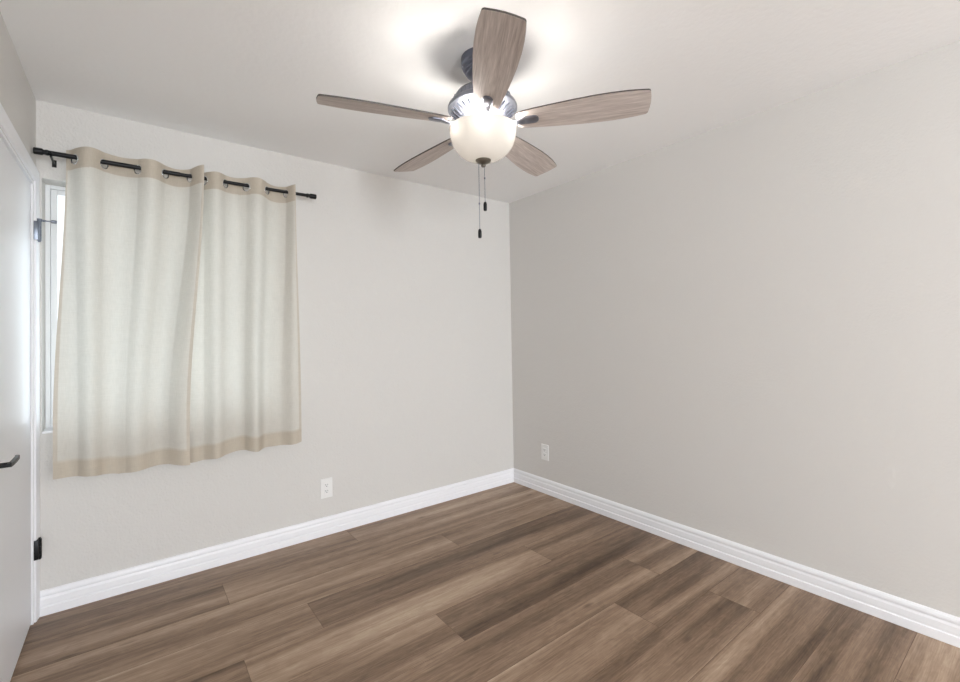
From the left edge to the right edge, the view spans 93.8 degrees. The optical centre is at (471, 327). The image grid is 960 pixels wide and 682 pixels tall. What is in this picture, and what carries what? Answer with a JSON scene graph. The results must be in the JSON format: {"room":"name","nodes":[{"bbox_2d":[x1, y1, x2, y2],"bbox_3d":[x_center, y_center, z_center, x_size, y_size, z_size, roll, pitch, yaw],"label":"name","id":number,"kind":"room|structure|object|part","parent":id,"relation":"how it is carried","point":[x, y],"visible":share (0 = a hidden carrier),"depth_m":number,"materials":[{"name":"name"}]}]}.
{"room":"empty bedroom","nodes":[
{"label":"empty bedroom","id":0,"kind":"room"},
{"bbox_2d":[0,12,35,179],"bbox_3d":[0.093,0.054,-0.838,0.140,2.440,7.680,0,-1,-37],"label":"wall","id":1,"kind":"structure","parent":0,"point":[17,98],"depth_m":1.78,"materials":[{"name":"white paint"}]},
{"bbox_2d":[0,103,39,624],"bbox_3d":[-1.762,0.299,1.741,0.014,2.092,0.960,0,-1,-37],"label":"trim","id":2,"kind":"structure","parent":1,"relation":"attached to","point":[6,125],"depth_m":2.08,"materials":[{"name":"white paint"}]},
{"bbox_2d":[0,137,56,681],"bbox_3d":[-1.766,0.333,1.765,0.121,2.009,0.856,0,-1,-37],"label":"door","id":3,"kind":"structure","parent":1,"relation":"in","point":[15,188],"depth_m":1.78,"materials":[{"name":"white paint"}]},
{"bbox_3d":[-1.573,0.454,1.518,0.050,0.017,0.140,0,-1,-37],"label":"lever handle","id":4,"kind":"part","parent":3,"relation":"part of","materials":[{"name":"black metal"}]},
{"bbox_2d":[36,100,513,590],"bbox_3d":[-0.910,0.133,3.105,3.260,2.440,0.180,0,-1,-37],"label":"wall","id":5,"kind":"structure","parent":0,"point":[405,312],"depth_m":3.02,"materials":[{"name":"white paint"}]},
{"bbox_2d":[42,184,65,433],"bbox_3d":[-1.674,-0.104,2.528,1.065,1.220,0.179,0,-1,-37],"label":"window","id":6,"kind":"structure","parent":5,"relation":"in","point":[52,192],"depth_m":2.24,"materials":[{"name":"white plastic"}]},
{"bbox_3d":[-1.645,0.500,2.492,1.063,0.010,0.114,0,-1,-37],"label":"sill","id":7,"kind":"part","parent":6,"relation":"part of","materials":[{"name":"white paint"}]},
{"bbox_3d":[-1.898,-0.102,2.414,0.534,1.182,0.024,0,-1,-37],"label":"sash","id":8,"kind":"part","parent":6,"relation":"part of","materials":[{"name":"white plastic"}]},
{"bbox_2d":[33,147,316,198],"bbox_3d":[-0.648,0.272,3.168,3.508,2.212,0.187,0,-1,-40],"label":"curtain rod","id":9,"kind":"object","parent":5,"relation":"attached to","point":[39,151],"visible":0.76,"depth_m":2.26,"materials":[{"name":"black metal"}]},
{"bbox_2d":[53,147,203,479],"bbox_3d":[-1.680,-0.068,2.232,0.602,1.581,0.121,0,-1,-37],"label":"curtain","id":10,"kind":"object","parent":9,"relation":"hanging from","point":[131,250],"visible":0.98,"depth_m":2.24,"materials":[{"name":"fabric"}]},
{"bbox_2d":[190,171,301,462],"bbox_3d":[-1.294,-0.066,2.554,0.607,1.587,0.092,0,-1,-34],"label":"curtain","id":11,"kind":"object","parent":9,"relation":"hanging from","point":[245,394],"visible":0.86,"depth_m":2.56,"materials":[{"name":"fabric"}]},
{"bbox_2d":[40,468,513,616],"bbox_3d":[-0.826,1.292,3.013,3.006,0.115,0.016,0,-1,-37],"label":"baseboard","id":12,"kind":"structure","parent":5,"relation":"attached to","point":[78,593],"depth_m":2.62,"materials":[{"name":"white paint"}]},
{"bbox_2d":[320,477,332,498],"bbox_3d":[-0.948,1.050,2.932,0.078,0.126,0.009,0,-1,-37],"label":"power outlet","id":13,"kind":"object","parent":5,"relation":"attached to","point":[325,484],"visible":1,"depth_m":2.93,"materials":[{"name":"white plastic"}]},
{"bbox_2d":[0,0,959,202],"bbox_3d":[1.332,-1.221,0.136,3.260,0.100,7.680,0,-1,-37],"label":"ceiling","id":14,"kind":"structure","parent":0,"point":[251,73],"depth_m":1.90,"materials":[{"name":"white paint"}]},
{"bbox_2d":[316,7,650,237],"bbox_3d":[0.019,-0.745,1.904,1.270,0.752,1.230,0,-1,-37],"label":"ceiling fan","id":15,"kind":"object","parent":14,"relation":"hanging from","point":[482,132],"visible":1,"depth_m":1.75,"materials":[{"name":"brown wood"}]},
{"bbox_3d":[-0.330,-0.840,1.736,0.513,0.006,0.151,-1,13,-20],"label":"blade","id":16,"kind":"part","parent":15,"relation":"part of","materials":[{"name":"brown wood"}]},
{"bbox_3d":[-0.205,-0.835,2.187,0.151,0.006,0.513,-17,10,-38],"label":"blade","id":17,"kind":"part","parent":15,"relation":"part of","materials":[{"name":"brown wood"}]},
{"bbox_3d":[0.030,-0.611,1.871,0.007,0.412,0.007,-2,-1,38],"label":"pull chain","id":18,"kind":"part","parent":15,"relation":"part of","materials":[{"name":"silver metal"}]},
{"bbox_3d":[0.034,-0.390,1.868,0.015,0.040,0.015,0,-1,-37],"label":"pull knob","id":19,"kind":"part","parent":15,"relation":"part of","materials":[{"name":"black metal"}]},
{"bbox_3d":[0.047,-0.760,1.873,0.281,0.130,0.281,0,-1,-37],"label":"lamp shade","id":20,"kind":"part","parent":15,"relation":"part of","materials":[{"name":"white glass"}]},
{"bbox_3d":[0.056,-0.504,1.869,0.015,0.040,0.015,0,-1,-37],"label":"pull knob","id":21,"kind":"part","parent":15,"relation":"part of","materials":[{"name":"black metal"}]},
{"bbox_3d":[0.072,-0.851,1.475,0.151,0.006,0.513,13,-2,-4],"label":"blade","id":22,"kind":"part","parent":15,"relation":"part of","materials":[{"name":"brown wood"}]},
{"bbox_3d":[0.265,-0.843,2.210,0.151,0.006,0.513,-17,-10,32],"label":"blade","id":23,"kind":"part","parent":15,"relation":"part of","materials":[{"name":"brown wood"}]},
{"bbox_3d":[0.432,-0.852,1.770,0.513,0.006,0.151,-1,-14,15],"label":"blade","id":24,"kind":"part","parent":15,"relation":"part of","materials":[{"name":"brown wood"}]},
{"bbox_2d":[10,482,959,681],"bbox_3d":[1.365,1.308,0.089,3.280,0.080,7.680,0,-1,-37],"label":"floor","id":25,"kind":"structure","parent":0,"point":[511,582],"depth_m":2.03,"materials":[{"name":"brown wood"}]},
{"bbox_2d":[509,40,959,617],"bbox_3d":[2.659,0.042,0.991,0.120,2.440,7.500,0,-1,-37],"label":"wall","id":26,"kind":"structure","parent":0,"point":[745,331],"depth_m":2.33,"materials":[{"name":"white paint"}]},
{"bbox_2d":[541,444,548,460],"bbox_3d":[0.590,1.009,3.624,0.009,0.126,0.078,0,-1,-37],"label":"power outlet","id":27,"kind":"object","parent":26,"relation":"attached to","point":[544,448],"visible":1,"depth_m":3.62,"materials":[{"name":"white plastic"}]},
{"bbox_2d":[514,468,959,647],"bbox_3d":[2.623,1.204,0.931,0.016,0.115,7.500,0,-1,-37],"label":"baseboard","id":28,"kind":"structure","parent":26,"relation":"attached to","point":[933,623],"depth_m":2.31,"materials":[{"name":"white paint"}]}
]}

